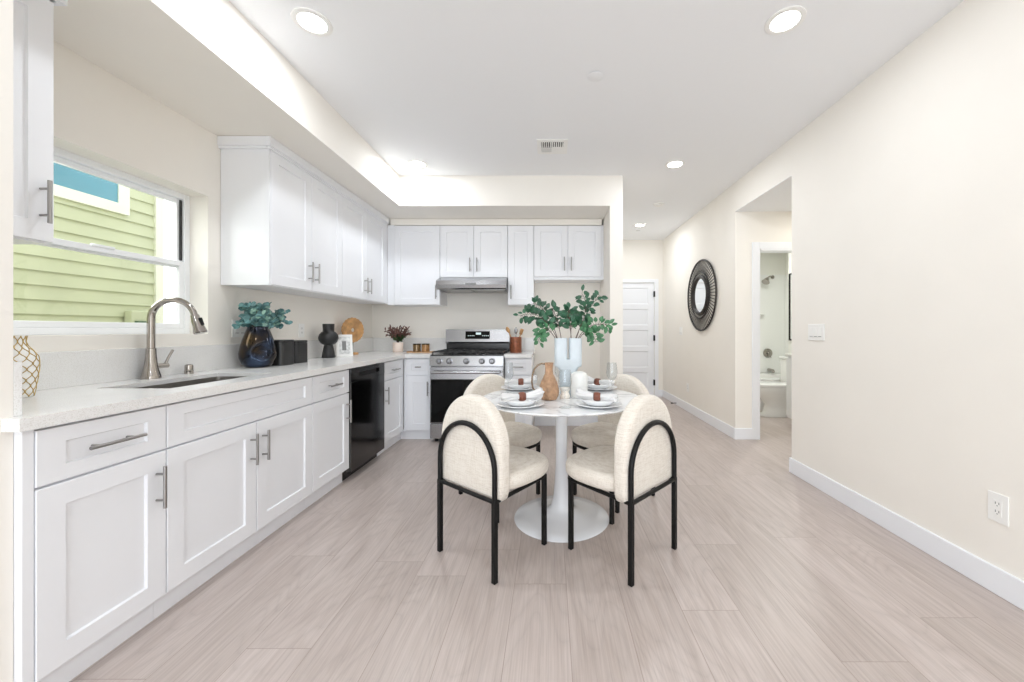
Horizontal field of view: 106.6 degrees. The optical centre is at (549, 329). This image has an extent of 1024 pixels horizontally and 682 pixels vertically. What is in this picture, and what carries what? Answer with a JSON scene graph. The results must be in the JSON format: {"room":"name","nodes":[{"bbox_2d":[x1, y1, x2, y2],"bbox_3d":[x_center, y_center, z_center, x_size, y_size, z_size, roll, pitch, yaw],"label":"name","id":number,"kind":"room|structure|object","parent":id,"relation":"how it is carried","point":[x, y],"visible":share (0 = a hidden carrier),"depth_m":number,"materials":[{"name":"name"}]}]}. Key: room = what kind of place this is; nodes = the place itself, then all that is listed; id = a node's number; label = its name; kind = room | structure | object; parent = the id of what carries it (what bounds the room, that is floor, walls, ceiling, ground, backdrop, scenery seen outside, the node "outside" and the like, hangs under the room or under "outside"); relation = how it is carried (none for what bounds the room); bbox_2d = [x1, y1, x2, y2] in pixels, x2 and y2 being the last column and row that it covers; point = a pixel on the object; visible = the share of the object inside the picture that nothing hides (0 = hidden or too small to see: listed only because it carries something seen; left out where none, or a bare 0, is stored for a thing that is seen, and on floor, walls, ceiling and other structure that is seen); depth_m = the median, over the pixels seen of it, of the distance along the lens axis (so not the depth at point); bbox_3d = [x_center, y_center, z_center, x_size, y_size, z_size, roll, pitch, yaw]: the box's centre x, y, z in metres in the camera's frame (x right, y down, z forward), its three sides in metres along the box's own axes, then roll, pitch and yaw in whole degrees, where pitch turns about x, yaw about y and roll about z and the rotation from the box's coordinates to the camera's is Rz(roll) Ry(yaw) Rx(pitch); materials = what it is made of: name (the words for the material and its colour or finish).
{"room":"kitchen","nodes":[
{"label":"kitchen","id":0,"kind":"room"},
{"bbox_2d":[0,0,12,681],"bbox_3d":[-1.873,-0.205,1.036,0.603,2.750,0.153,0,0,0],"label":"wall","id":1,"kind":"structure","parent":0,"point":[6,6],"depth_m":1.10,"materials":[{"name":"paint"}]},
{"bbox_2d":[27,41,371,351],"bbox_3d":[-2.275,-0.205,1.575,0.200,2.750,10.550,0,0,0],"label":"wall","id":2,"kind":"structure","parent":0,"point":[99,117],"depth_m":2.17,"materials":[{"name":"paint"}]},
{"bbox_2d":[13,0,53,243],"bbox_3d":[-1.991,-0.772,1.268,0.362,0.905,0.303,0,0,0],"label":"upper cabinet","id":3,"kind":"object","parent":2,"relation":"attached to","point":[33,20],"visible":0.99,"depth_m":1.36,"materials":[{"name":"white paint"}]},
{"bbox_2d":[13,146,189,334],"bbox_3d":[-2.316,-0.413,1.960,0.059,0.873,0.914,0,0,0],"label":"window","id":4,"kind":"structure","parent":2,"relation":"in","point":[181,202],"depth_m":2.07,"materials":[{"name":"white plastic"}]},
{"bbox_2d":[232,320,245,336],"bbox_3d":[-2.170,-0.010,2.655,0.009,0.120,0.120,0,0,0],"label":"light switch","id":5,"kind":"object","parent":2,"relation":"attached to","point":[239,332],"visible":0.6,"depth_m":2.64,"materials":[{"name":"white plastic"}]},
{"bbox_2d":[221,148,341,296],"bbox_3d":[-1.991,-0.752,2.945,0.362,0.908,0.879,0,0,0],"label":"upper cabinet","id":6,"kind":"object","parent":2,"relation":"attached to","point":[281,226],"visible":1,"depth_m":2.60,"materials":[{"name":"white paint"}]},
{"bbox_2d":[217,136,388,224],"bbox_3d":[-2.000,-1.230,3.403,0.348,0.076,1.844,0,0,0],"label":"board","id":7,"kind":"object","parent":6,"relation":"on","point":[223,142],"visible":1,"depth_m":2.70,"materials":[{"name":"white paint"}]},
{"bbox_2d":[313,196,386,303],"bbox_3d":[-1.991,-0.752,3.859,0.362,0.908,0.947,0,0,0],"label":"upper cabinet","id":8,"kind":"object","parent":2,"relation":"attached to","point":[364,236],"visible":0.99,"depth_m":3.77,"materials":[{"name":"white paint"}]},
{"bbox_2d":[54,0,609,225],"bbox_3d":[-0.781,-1.425,2.881,2.788,0.310,3.537,0,0,0],"label":"ceiling soffit","id":9,"kind":"structure","parent":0,"point":[203,60],"depth_m":2.18,"materials":[{"name":"paint"}]},
{"bbox_2d":[372,226,599,425],"bbox_3d":[-0.781,-0.205,4.725,2.788,2.750,0.150,0,0,0],"label":"wall","id":10,"kind":"structure","parent":0,"point":[463,310],"depth_m":4.65,"materials":[{"name":"paint"}]},
{"bbox_2d":[388,225,446,306],"bbox_3d":[-1.554,-0.740,4.469,0.597,0.910,0.359,0,0,0],"label":"upper cabinet","id":11,"kind":"object","parent":10,"relation":"attached to","point":[413,251],"visible":0.88,"depth_m":4.34,"materials":[{"name":"white paint"}]},
{"bbox_2d":[440,226,507,277],"bbox_3d":[-0.869,-0.895,4.469,0.769,0.600,0.359,0,0,0],"label":"upper cabinet","id":12,"kind":"object","parent":10,"relation":"attached to","point":[465,251],"visible":0.98,"depth_m":4.33,"materials":[{"name":"white paint"}]},
{"bbox_2d":[436,278,507,292],"bbox_3d":[-0.869,-0.519,4.405,0.766,0.148,0.485,0,0,0],"label":"range hood","id":13,"kind":"object","parent":12,"relation":"attached to","point":[448,285],"visible":0.99,"depth_m":4.17,"materials":[{"name":"silver metal"}]},
{"bbox_2d":[508,226,534,306],"bbox_3d":[-0.334,-0.740,4.469,0.297,0.910,0.359,0,0,0],"label":"upper cabinet","id":14,"kind":"object","parent":10,"relation":"attached to","point":[521,283],"visible":0.97,"depth_m":4.33,"materials":[{"name":"white paint"}]},
{"bbox_2d":[522,338,533,350],"bbox_3d":[-0.336,0.175,4.639,0.292,0.160,0.020,0,0,0],"label":"backsplash","id":15,"kind":"structure","parent":10,"relation":"attached to","point":[527,343],"depth_m":4.63,"materials":[{"name":"stone"}]},
{"bbox_2d":[534,416,597,425],"bbox_3d":[0.211,1.110,4.268,0.803,0.120,0.765,0,0,0],"label":"baseboard","id":16,"kind":"structure","parent":10,"relation":"attached to","point":[538,420],"depth_m":4.64,"materials":[{"name":"white paint"}]},
{"bbox_2d":[534,225,603,282],"bbox_3d":[0.214,-0.885,4.469,0.795,0.620,0.359,0,0,0],"label":"upper cabinet","id":17,"kind":"object","parent":10,"relation":"attached to","point":[562,254],"visible":1,"depth_m":4.34,"materials":[{"name":"white paint"}]},
{"bbox_2d":[390,219,601,224],"bbox_3d":[-0.616,-1.232,4.344,2.416,0.071,0.018,0,0,0],"label":"board","id":18,"kind":"object","parent":17,"relation":"on","point":[392,221],"visible":1,"depth_m":4.33,"materials":[{"name":"paint"}]},
{"bbox_2d":[69,397,1023,681],"bbox_3d":[0.850,1.200,1.575,6.700,0.060,10.550,0,0,0],"label":"floor","id":19,"kind":"structure","parent":0,"point":[769,576],"depth_m":1.69,"materials":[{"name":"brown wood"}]},
{"bbox_2d":[13,405,166,681],"bbox_3d":[-1.834,0.732,1.323,0.658,0.876,0.417,0,0,0],"label":"base cabinet","id":20,"kind":"object","parent":19,"relation":"on","point":[90,495],"visible":0.98,"depth_m":1.27,"materials":[{"name":"white paint"}]},
{"bbox_2d":[1,338,445,431],"bbox_3d":[-1.712,0.194,2.869,0.925,0.198,3.560,0,0,0],"label":"countertop","id":21,"kind":"structure","parent":20,"relation":"on","point":[72,386],"depth_m":1.81,"materials":[{"name":"stone"}]},
{"bbox_2d":[13,335,40,397],"bbox_3d":[-2.012,0.137,1.430,0.114,0.236,0.114,0,0,0],"label":"patterned vase","id":22,"kind":"object","parent":21,"relation":"on","point":[22,352],"visible":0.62,"depth_m":1.43,"materials":[{"name":"white ceramic"}]},
{"bbox_2d":[140,297,206,378],"bbox_3d":[-1.993,0.040,2.037,0.293,0.430,0.154,0,0,0],"label":"kitchen faucet","id":23,"kind":"object","parent":21,"relation":"on","point":[151,367],"visible":1,"depth_m":2.00,"materials":[{"name":"silver metal"}]},
{"bbox_2d":[138,376,246,387],"bbox_3d":[-1.823,0.394,1.965,0.349,0.232,0.634,0,0,0],"label":"sink","id":24,"kind":"object","parent":21,"relation":"in","point":[218,378],"visible":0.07,"depth_m":2.11,"materials":[{"name":"silver metal"}]},
{"bbox_2d":[238,327,276,367],"bbox_3d":[-2.012,0.116,2.620,0.215,0.278,0.215,0,0,0],"label":"ceramic vase","id":25,"kind":"object","parent":21,"relation":"on","point":[257,348],"visible":0.91,"depth_m":2.56,"materials":[{"name":"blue ceramic"}]},
{"bbox_2d":[232,301,292,328],"bbox_3d":[-1.987,-0.012,2.660,0.216,0.375,0.377,0,0,4],"label":"bunch","id":26,"kind":"object","parent":25,"relation":"in","point":[255,315],"visible":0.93,"depth_m":2.57,"materials":[{"name":"green plant"}]},
{"bbox_2d":[271,340,293,365],"bbox_3d":[-1.985,0.164,2.780,0.156,0.183,0.150,0,0,0],"label":"canister","id":27,"kind":"object","parent":21,"relation":"on","point":[285,348],"visible":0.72,"depth_m":2.73,"materials":[{"name":"black ceramic"}]},
{"bbox_2d":[294,340,307,363],"bbox_3d":[-1.985,0.168,2.955,0.132,0.175,0.150,0,0,0],"label":"canister","id":28,"kind":"object","parent":21,"relation":"on","point":[300,346],"visible":0.55,"depth_m":2.92,"materials":[{"name":"black ceramic"}]},
{"bbox_2d":[318,324,338,357],"bbox_3d":[-2.040,0.099,3.500,0.164,0.312,0.164,0,0,0],"label":"sculptural vase","id":29,"kind":"object","parent":21,"relation":"on","point":[328,337],"visible":1,"depth_m":3.46,"materials":[{"name":"black ceramic"}]},
{"bbox_2d":[336,335,352,356],"bbox_3d":[-2.004,0.151,3.703,0.144,0.214,0.060,0,0,-40],"label":"photo frame","id":30,"kind":"object","parent":21,"relation":"on","point":[344,345],"visible":0.81,"depth_m":3.70,"materials":[{"name":"white plastic"}]},
{"bbox_2d":[338,337,349,353],"bbox_3d":[-2.004,0.151,3.702,0.100,0.168,0.037,0,0,-40],"label":"print","id":31,"kind":"object","parent":30,"relation":"attached to","point":[343,342],"depth_m":3.70,"materials":[{"name":"grey paper"}]},
{"bbox_2d":[341,317,363,354],"bbox_3d":[-2.050,0.061,3.950,0.060,0.387,0.265,0,0,24],"label":"disc sculpture","id":32,"kind":"object","parent":21,"relation":"on","point":[350,323],"visible":0.9,"depth_m":3.94,"materials":[{"name":"brown wood"}]},
{"bbox_2d":[384,325,411,351],"bbox_3d":[-1.762,0.094,4.402,0.306,0.322,0.231,0,0,0],"label":"potted plant","id":33,"kind":"object","parent":21,"relation":"on","point":[398,336],"visible":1,"depth_m":4.37,"materials":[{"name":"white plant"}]},
{"bbox_2d":[153,377,311,619],"bbox_3d":[-1.834,0.732,2.002,0.658,0.876,0.940,0,0,0],"label":"base cabinet","id":34,"kind":"object","parent":19,"relation":"on","point":[239,462],"visible":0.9,"depth_m":1.84,"materials":[{"name":"white paint"}]},
{"bbox_2d":[304,369,351,509],"bbox_3d":[-1.834,0.732,2.699,0.658,0.876,0.451,0,0,0],"label":"base cabinet","id":35,"kind":"object","parent":19,"relation":"on","point":[330,397],"visible":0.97,"depth_m":2.67,"materials":[{"name":"white paint"}]},
{"bbox_2d":[342,363,384,480],"bbox_3d":[-1.839,0.735,3.224,0.612,0.870,0.592,0,0,0],"label":"dishwasher","id":36,"kind":"object","parent":19,"relation":"on","point":[366,383],"visible":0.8,"depth_m":3.16,"materials":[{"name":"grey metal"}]},
{"bbox_2d":[377,358,402,455],"bbox_3d":[-1.834,0.732,3.808,0.658,0.876,0.570,0,0,0],"label":"base cabinet","id":37,"kind":"object","parent":19,"relation":"on","point":[393,376],"visible":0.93,"depth_m":3.77,"materials":[{"name":"white paint"}]},
{"bbox_2d":[401,358,430,438],"bbox_3d":[-1.424,0.732,4.309,0.351,0.876,0.658,0,0,0],"label":"base cabinet","id":38,"kind":"object","parent":19,"relation":"on","point":[417,423],"visible":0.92,"depth_m":4.02,"materials":[{"name":"white paint"}]},
{"bbox_2d":[429,329,509,440],"bbox_3d":[-0.865,0.581,4.253,0.761,1.178,0.764,0,0,0],"label":"gas range","id":39,"kind":"object","parent":19,"relation":"on","point":[469,354],"visible":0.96,"depth_m":3.94,"materials":[{"name":"silver metal"}]},
{"bbox_2d":[430,352,507,355],"bbox_3d":[-0.865,0.266,4.250,0.761,0.016,0.600,0,0,0],"label":"cooktop","id":40,"kind":"object","parent":39,"relation":"in","point":[438,353],"depth_m":3.98,"materials":[{"name":"black metal"}]},
{"bbox_2d":[437,394,548,584],"bbox_3d":[-0.273,0.749,2.070,0.470,0.843,0.498,0,0,38],"label":"dining chair","id":41,"kind":"object","parent":19,"relation":"on","point":[475,453],"visible":1,"depth_m":1.88,"materials":[{"name":"beige fabric"}]},
{"bbox_2d":[458,374,541,494],"bbox_3d":[-0.324,0.749,2.692,0.470,0.843,0.498,0,0,-45],"label":"dining chair","id":42,"kind":"object","parent":19,"relation":"on","point":[524,435],"visible":0.41,"depth_m":2.71,"materials":[{"name":"beige fabric"}]},
{"bbox_2d":[505,355,533,424],"bbox_3d":[-0.337,0.732,4.309,0.286,0.876,0.658,0,0,0],"label":"base cabinet","id":43,"kind":"object","parent":19,"relation":"on","point":[523,368],"visible":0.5,"depth_m":4.02,"materials":[{"name":"white paint"}]},
{"bbox_2d":[504,338,533,357],"bbox_3d":[-0.336,0.194,4.319,0.292,0.198,0.659,0,0,0],"label":"countertop","id":44,"kind":"structure","parent":43,"relation":"on","point":[527,343],"depth_m":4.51,"materials":[{"name":"stone"}]},
{"bbox_2d":[510,337,521,352],"bbox_3d":[-0.385,0.167,4.280,0.132,0.176,0.132,0,0,0],"label":"utensil holder","id":45,"kind":"object","parent":44,"relation":"on","point":[515,342],"visible":1,"depth_m":4.22,"materials":[{"name":"orange metal"}]},
{"bbox_2d":[484,385,637,542],"bbox_3d":[0.072,0.795,2.380,1.000,0.750,1.000,0,0,0],"label":"dining table","id":46,"kind":"object","parent":19,"relation":"on","point":[590,519],"visible":0.76,"depth_m":2.30,"materials":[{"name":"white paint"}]},
{"bbox_2d":[501,385,537,390],"bbox_3d":[-0.215,0.410,2.700,0.264,0.018,0.264,0,0,0],"label":"dinner plate","id":47,"kind":"object","parent":46,"relation":"on","point":[503,386],"visible":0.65,"depth_m":2.66,"materials":[{"name":"white ceramic"}]},
{"bbox_2d":[507,384,531,388],"bbox_3d":[-0.215,0.396,2.700,0.198,0.036,0.198,0,0,0],"label":"shallow bowl","id":48,"kind":"object","parent":47,"relation":"on","point":[513,386],"visible":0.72,"depth_m":2.63,"materials":[{"name":"white ceramic"}]},
{"bbox_2d":[504,375,536,385],"bbox_3d":[-0.207,0.357,2.701,0.230,0.071,0.140,0,0,-6],"label":"napkin","id":49,"kind":"object","parent":48,"relation":"on","point":[528,380],"visible":0.87,"depth_m":2.67,"materials":[{"name":"white fabric"}]},
{"bbox_2d":[497,400,543,408],"bbox_3d":[-0.162,0.410,2.100,0.264,0.018,0.264,0,0,0],"label":"dinner plate","id":50,"kind":"object","parent":46,"relation":"on","point":[538,402],"visible":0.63,"depth_m":2.07,"materials":[{"name":"white ceramic"}]},
{"bbox_2d":[506,398,538,406],"bbox_3d":[-0.162,0.396,2.100,0.198,0.036,0.198,0,0,0],"label":"shallow bowl","id":51,"kind":"object","parent":50,"relation":"on","point":[527,402],"visible":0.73,"depth_m":2.03,"materials":[{"name":"white ceramic"}]},
{"bbox_2d":[500,387,543,401],"bbox_3d":[-0.154,0.357,2.103,0.230,0.071,0.140,0,0,-14],"label":"napkin","id":52,"kind":"object","parent":51,"relation":"on","point":[537,393],"visible":0.95,"depth_m":2.08,"materials":[{"name":"white fabric"}]},
{"bbox_2d":[531,362,558,400],"bbox_3d":[-0.020,0.308,2.308,0.156,0.222,0.124,0,0,31],"label":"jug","id":53,"kind":"object","parent":46,"relation":"on","point":[549,384],"visible":0.98,"depth_m":2.27,"materials":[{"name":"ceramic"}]},
{"bbox_2d":[560,387,569,398],"bbox_3d":[0.092,0.387,2.340,0.066,0.066,0.066,0,0,0],"label":"tealight holder","id":54,"kind":"object","parent":46,"relation":"on","point":[564,394],"visible":0.99,"depth_m":2.32,"materials":[{"name":"white ceramic"}]},
{"bbox_2d":[554,338,581,395],"bbox_3d":[0.117,0.236,2.470,0.177,0.367,0.096,0,0,0],"label":"vase","id":55,"kind":"object","parent":46,"relation":"on","point":[566,365],"visible":0.92,"depth_m":2.42,"materials":[{"name":"white ceramic"}]},
{"bbox_2d":[513,305,556,337],"bbox_3d":[-0.090,-0.022,2.467,0.299,0.283,0.089,0,0,-11],"label":"leafy branch","id":56,"kind":"object","parent":55,"relation":"in","point":[528,308],"visible":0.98,"depth_m":2.45,"materials":[{"name":"green plant"}]},
{"bbox_2d":[527,295,558,336],"bbox_3d":[-0.043,-0.055,2.501,0.218,0.350,0.070,0,0,17],"label":"leafy branch","id":57,"kind":"object","parent":55,"relation":"in","point":[540,303],"visible":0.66,"depth_m":2.50,"materials":[{"name":"green plant"}]},
{"bbox_2d":[532,321,554,347],"bbox_3d":[-0.029,0.031,2.438,0.168,0.178,0.094,0,0,0],"label":"leafy branch","id":58,"kind":"object","parent":55,"relation":"in","point":[542,333],"visible":0.97,"depth_m":2.42,"materials":[{"name":"green plant"}]},
{"bbox_2d":[545,300,562,336],"bbox_3d":[0.036,-0.041,2.498,0.132,0.321,0.092,0,0,0],"label":"leafy branch","id":59,"kind":"object","parent":55,"relation":"in","point":[553,303],"visible":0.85,"depth_m":2.49,"materials":[{"name":"green plant"}]},
{"bbox_2d":[559,302,577,337],"bbox_3d":[0.120,-0.031,2.436,0.125,0.301,0.106,0,0,0],"label":"leafy branch","id":60,"kind":"object","parent":55,"relation":"in","point":[572,314],"visible":0.99,"depth_m":2.45,"materials":[{"name":"green plant"}]},
{"bbox_2d":[575,284,594,336],"bbox_3d":[0.218,-0.090,2.477,0.142,0.420,0.087,0,0,0],"label":"leafy branch","id":61,"kind":"object","parent":55,"relation":"in","point":[586,293],"visible":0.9,"depth_m":2.47,"materials":[{"name":"green plant"}]},
{"bbox_2d":[575,290,607,337],"bbox_3d":[0.264,-0.073,2.495,0.220,0.384,0.089,0,0,-19],"label":"leafy branch","id":62,"kind":"object","parent":55,"relation":"in","point":[596,293],"visible":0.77,"depth_m":2.49,"materials":[{"name":"green plant"}]},
{"bbox_2d":[580,325,604,345],"bbox_3d":[0.263,0.037,2.472,0.179,0.165,0.062,0,0,-11],"label":"leafy branch","id":63,"kind":"object","parent":55,"relation":"in","point":[590,337],"visible":0.85,"depth_m":2.46,"materials":[{"name":"green plant"}]},
{"bbox_2d":[578,316,617,337],"bbox_3d":[0.302,0.013,2.460,0.271,0.212,0.069,0,0,0],"label":"leafy branch","id":64,"kind":"object","parent":55,"relation":"in","point":[590,319],"visible":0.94,"depth_m":2.45,"materials":[{"name":"green plant"}]},
{"bbox_2d":[571,371,587,398],"bbox_3d":[0.181,0.340,2.370,0.106,0.160,0.106,0,0,0],"label":"candle","id":65,"kind":"object","parent":46,"relation":"on","point":[579,379],"visible":0.75,"depth_m":2.33,"materials":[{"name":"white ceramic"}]},
{"bbox_2d":[575,399,622,408],"bbox_3d":[0.268,0.410,2.100,0.264,0.018,0.264,0,0,0],"label":"dinner plate","id":66,"kind":"object","parent":46,"relation":"on","point":[580,402],"visible":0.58,"depth_m":2.07,"materials":[{"name":"white ceramic"}]},
{"bbox_2d":[581,398,613,406],"bbox_3d":[0.268,0.396,2.100,0.198,0.036,0.198,0,0,0],"label":"shallow bowl","id":67,"kind":"object","parent":66,"relation":"on","point":[591,402],"visible":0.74,"depth_m":2.03,"materials":[{"name":"white ceramic"}]},
{"bbox_2d":[575,388,617,402],"bbox_3d":[0.260,0.357,2.101,0.230,0.071,0.140,0,0,11],"label":"napkin","id":68,"kind":"object","parent":67,"relation":"on","point":[580,393],"visible":0.89,"depth_m":2.08,"materials":[{"name":"white fabric"}]},
{"bbox_2d":[588,385,616,390],"bbox_3d":[0.345,0.410,2.700,0.264,0.018,0.264,0,0,0],"label":"dinner plate","id":69,"kind":"object","parent":46,"relation":"on","point":[614,386],"visible":0.43,"depth_m":2.62,"materials":[{"name":"white ceramic"}]},
{"bbox_2d":[588,384,609,388],"bbox_3d":[0.345,0.396,2.700,0.198,0.036,0.198,0,0,0],"label":"shallow bowl","id":70,"kind":"object","parent":69,"relation":"on","point":[593,386],"visible":0.56,"depth_m":2.63,"materials":[{"name":"white ceramic"}]},
{"bbox_2d":[587,376,614,386],"bbox_3d":[0.338,0.357,2.703,0.230,0.071,0.140,0,0,29],"label":"napkin","id":71,"kind":"object","parent":70,"relation":"on","point":[608,383],"visible":0.73,"depth_m":2.66,"materials":[{"name":"white fabric"}]},
{"bbox_2d":[571,374,654,512],"bbox_3d":[0.414,0.749,2.677,0.498,0.843,0.470,0,0,-44],"label":"dining chair","id":72,"kind":"object","parent":19,"relation":"on","point":[602,432],"visible":0.44,"depth_m":2.67,"materials":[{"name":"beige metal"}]},
{"bbox_2d":[566,394,676,586],"bbox_3d":[0.352,0.749,2.055,0.470,0.843,0.498,0,0,-45],"label":"dining chair","id":73,"kind":"object","parent":19,"relation":"on","point":[643,455],"visible":1,"depth_m":1.88,"materials":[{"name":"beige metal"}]},
{"bbox_2d":[760,356,786,417],"bbox_3d":[3.096,0.772,5.200,0.692,0.795,0.440,0,0,0],"label":"toilet","id":74,"kind":"object","parent":19,"relation":"on","point":[772,393],"visible":0.47,"depth_m":5.11,"materials":[{"name":"white ceramic"}]},
{"bbox_2d":[760,274,787,410],"bbox_3d":[3.007,0.130,5.885,1.735,2.080,0.760,0,0,0],"label":"shower","id":75,"kind":"object","parent":19,"relation":"on","point":[773,288],"visible":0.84,"depth_m":6.26,"materials":[{"name":"white tile"}]},
{"bbox_2d":[760,368,779,410],"bbox_3d":[3.010,0.899,5.881,1.720,0.541,0.753,0,0,0],"label":"tub","id":76,"kind":"object","parent":75,"relation":"in","point":[766,374],"depth_m":6.16,"materials":[{"name":"white ceramic"}]},
{"bbox_2d":[785,354,791,418],"bbox_3d":[3.164,0.730,4.420,0.568,0.880,0.480,0,0,0],"label":"bathroom vanity","id":77,"kind":"object","parent":19,"relation":"on","point":[789,356],"visible":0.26,"depth_m":4.59,"materials":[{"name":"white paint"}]},
{"bbox_2d":[229,0,963,239],"bbox_3d":[-0.133,-1.620,1.575,4.535,0.080,10.550,0,0,0],"label":"ceiling","id":78,"kind":"structure","parent":0,"point":[456,87],"depth_m":2.36,"materials":[{"name":"white paint"}]},
{"bbox_2d":[291,7,332,36],"bbox_3d":[-1.220,-1.575,1.950,0.184,0.008,0.184,0,0,0],"label":"recessed light","id":79,"kind":"object","parent":78,"relation":"in","point":[310,21],"visible":1,"depth_m":1.94,"materials":[{"name":"white plastic"}]},
{"bbox_2d":[408,160,427,167],"bbox_3d":[-1.256,-1.575,3.615,0.184,0.008,0.184,0,0,0],"label":"recessed light","id":80,"kind":"object","parent":78,"relation":"in","point":[413,163],"visible":1,"depth_m":3.61,"materials":[{"name":"white plastic"}]},
{"bbox_2d":[537,139,567,153],"bbox_3d":[0.020,-1.572,3.270,0.260,0.016,0.260,0,0,0],"label":"ceiling vent","id":81,"kind":"object","parent":78,"relation":"in","point":[544,146],"visible":1,"depth_m":3.25,"materials":[{"name":"white plastic"}]},
{"bbox_2d":[588,71,602,81],"bbox_3d":[0.282,-1.575,2.360,0.096,0.008,0.096,0,0,0],"label":"sprinkler cover","id":82,"kind":"object","parent":78,"relation":"attached to","point":[595,76],"visible":1,"depth_m":2.36,"materials":[{"name":"grey plastic"}]},
{"bbox_2d":[665,160,684,168],"bbox_3d":[1.190,-1.575,3.617,0.184,0.008,0.184,0,0,0],"label":"recessed light","id":83,"kind":"object","parent":78,"relation":"in","point":[672,164],"visible":1,"depth_m":3.61,"materials":[{"name":"white plastic"}]},
{"bbox_2d":[764,5,806,34],"bbox_3d":[1.200,-1.575,1.940,0.184,0.008,0.184,0,0,0],"label":"recessed light","id":84,"kind":"object","parent":78,"relation":"in","point":[786,19],"visible":1,"depth_m":1.93,"materials":[{"name":"white plastic"}]},
{"bbox_2d":[600,175,622,379],"bbox_3d":[0.679,-0.205,5.277,0.132,2.750,2.785,0,0,0],"label":"wall","id":85,"kind":"structure","parent":0,"point":[611,348],"depth_m":3.88,"materials":[{"name":"paint"}]},
{"bbox_2d":[623,240,662,389],"bbox_3d":[1.367,-0.205,6.735,1.535,2.750,0.130,0,0,0],"label":"wall","id":86,"kind":"structure","parent":0,"point":[642,259],"depth_m":6.67,"materials":[{"name":"paint"}]},
{"bbox_2d":[623,279,657,396],"bbox_3d":[1.425,0.140,6.670,0.953,2.060,0.109,0,0,0],"label":"door","id":87,"kind":"structure","parent":86,"relation":"in","point":[640,296],"depth_m":6.68,"materials":[{"name":"white paint"}]},
{"bbox_2d":[735,175,791,211],"bbox_3d":[2.993,-1.309,4.700,2.015,0.082,3.400,0,0,0],"label":"ceiling","id":88,"kind":"structure","parent":0,"point":[779,197],"depth_m":3.73,"materials":[{"name":"white paint"}]},
{"bbox_2d":[749,211,791,427],"bbox_3d":[3.067,-0.050,4.120,1.865,2.440,0.100,0,0,0],"label":"wall","id":89,"kind":"structure","parent":0,"point":[764,226],"depth_m":4.07,"materials":[{"name":"paint"}]},
{"bbox_2d":[734,428,752,439],"bbox_3d":[2.069,1.110,4.063,0.196,0.120,0.014,0,0,0],"label":"baseboard","id":90,"kind":"structure","parent":89,"relation":"attached to","point":[739,433],"depth_m":4.06,"materials":[{"name":"white paint"}]},
{"bbox_2d":[752,242,791,439],"bbox_3d":[2.628,0.116,4.118,0.933,2.109,0.124,0,0,0],"label":"door frame","id":91,"kind":"structure","parent":89,"relation":"in","point":[757,247],"depth_m":4.06,"materials":[{"name":"white paint"}]},
{"bbox_2d":[760,253,791,353],"bbox_3d":[3.067,-0.050,5.285,1.865,2.440,2.230,0,0,0],"label":"wall","id":92,"kind":"structure","parent":0,"point":[770,263],"depth_m":6.27,"materials":[{"name":"white paint"}]},
{"bbox_2d":[789,273,791,340],"bbox_3d":[3.438,-0.330,5.000,0.020,0.960,0.920,0,0,0],"label":"bathroom mirror","id":93,"kind":"object","parent":92,"relation":"attached to","point":[790,274],"visible":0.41,"depth_m":5.43,"materials":[{"name":"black metal"}]},
{"bbox_2d":[790,274,791,338],"bbox_3d":[3.442,-0.330,5.000,0.012,0.920,0.880,0,0,0],"label":"mirror glass","id":94,"kind":"object","parent":93,"relation":"attached to","point":[790,274],"depth_m":5.41,"materials":[{"name":"silver metal"}]},
{"bbox_2d":[663,0,1023,580],"bbox_3d":[2.060,-0.205,1.485,0.150,2.750,10.370,0,0,0],"label":"wall","id":95,"kind":"structure","parent":0,"point":[908,189],"depth_m":2.10,"materials":[{"name":"paint"}]},
{"bbox_2d":[687,259,716,330],"bbox_3d":[1.953,-0.450,4.950,0.048,0.934,0.934,0,0,0],"label":"wall mirror","id":96,"kind":"object","parent":95,"relation":"attached to","point":[700,287],"visible":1,"depth_m":4.90,"materials":[{"name":"black metal"}]},
{"bbox_2d":[694,279,705,311],"bbox_3d":[1.960,-0.450,4.950,0.010,0.450,0.450,0,0,0],"label":"mirror glass","id":97,"kind":"object","parent":96,"relation":"attached to","point":[699,284],"depth_m":4.95,"materials":[{"name":"silver metal"}]},
{"bbox_2d":[808,324,824,340],"bbox_3d":[1.980,0.017,2.830,0.009,0.122,0.172,0,0,0],"label":"light switch","id":98,"kind":"object","parent":95,"relation":"attached to","point":[815,331],"visible":1,"depth_m":2.82,"materials":[{"name":"white plastic"}]},
{"bbox_2d":[662,390,1023,610],"bbox_3d":[1.978,1.110,1.535,0.014,0.120,10.270,0,0,0],"label":"baseboard","id":99,"kind":"structure","parent":95,"relation":"attached to","point":[998,581],"depth_m":2.08,"materials":[{"name":"white paint"}]},
{"bbox_2d":[988,490,1008,526],"bbox_3d":[1.980,0.787,1.680,0.008,0.128,0.078,0,0,0],"label":"wall outlet","id":100,"kind":"object","parent":95,"relation":"attached to","point":[998,504],"visible":1,"depth_m":1.68,"materials":[{"name":"white plastic"}]},
{"bbox_2d":[993,499,1001,516],"bbox_3d":[1.978,0.787,1.680,0.002,0.068,0.033,0,0,0],"label":"receptacle","id":101,"kind":"object","parent":100,"relation":"attached to","point":[997,503],"depth_m":1.68,"materials":[{"name":"white plastic"}]},
{"label":"outside","id":102,"kind":"structure","parent":0,"visible":0},
{"bbox_3d":[-5.750,1.360,3.000,6.500,0.220,18.000,0,0,0],"label":"ground","id":103,"kind":"structure","parent":102,"visible":0},
{"bbox_2d":[13,163,163,322],"bbox_3d":[-3.715,-1.060,0.305,0.270,4.620,6.610,0,0,0],"label":"house","id":104,"kind":"structure","parent":103,"relation":"on","point":[50,284],"depth_m":3.06,"materials":[{"name":"green"}]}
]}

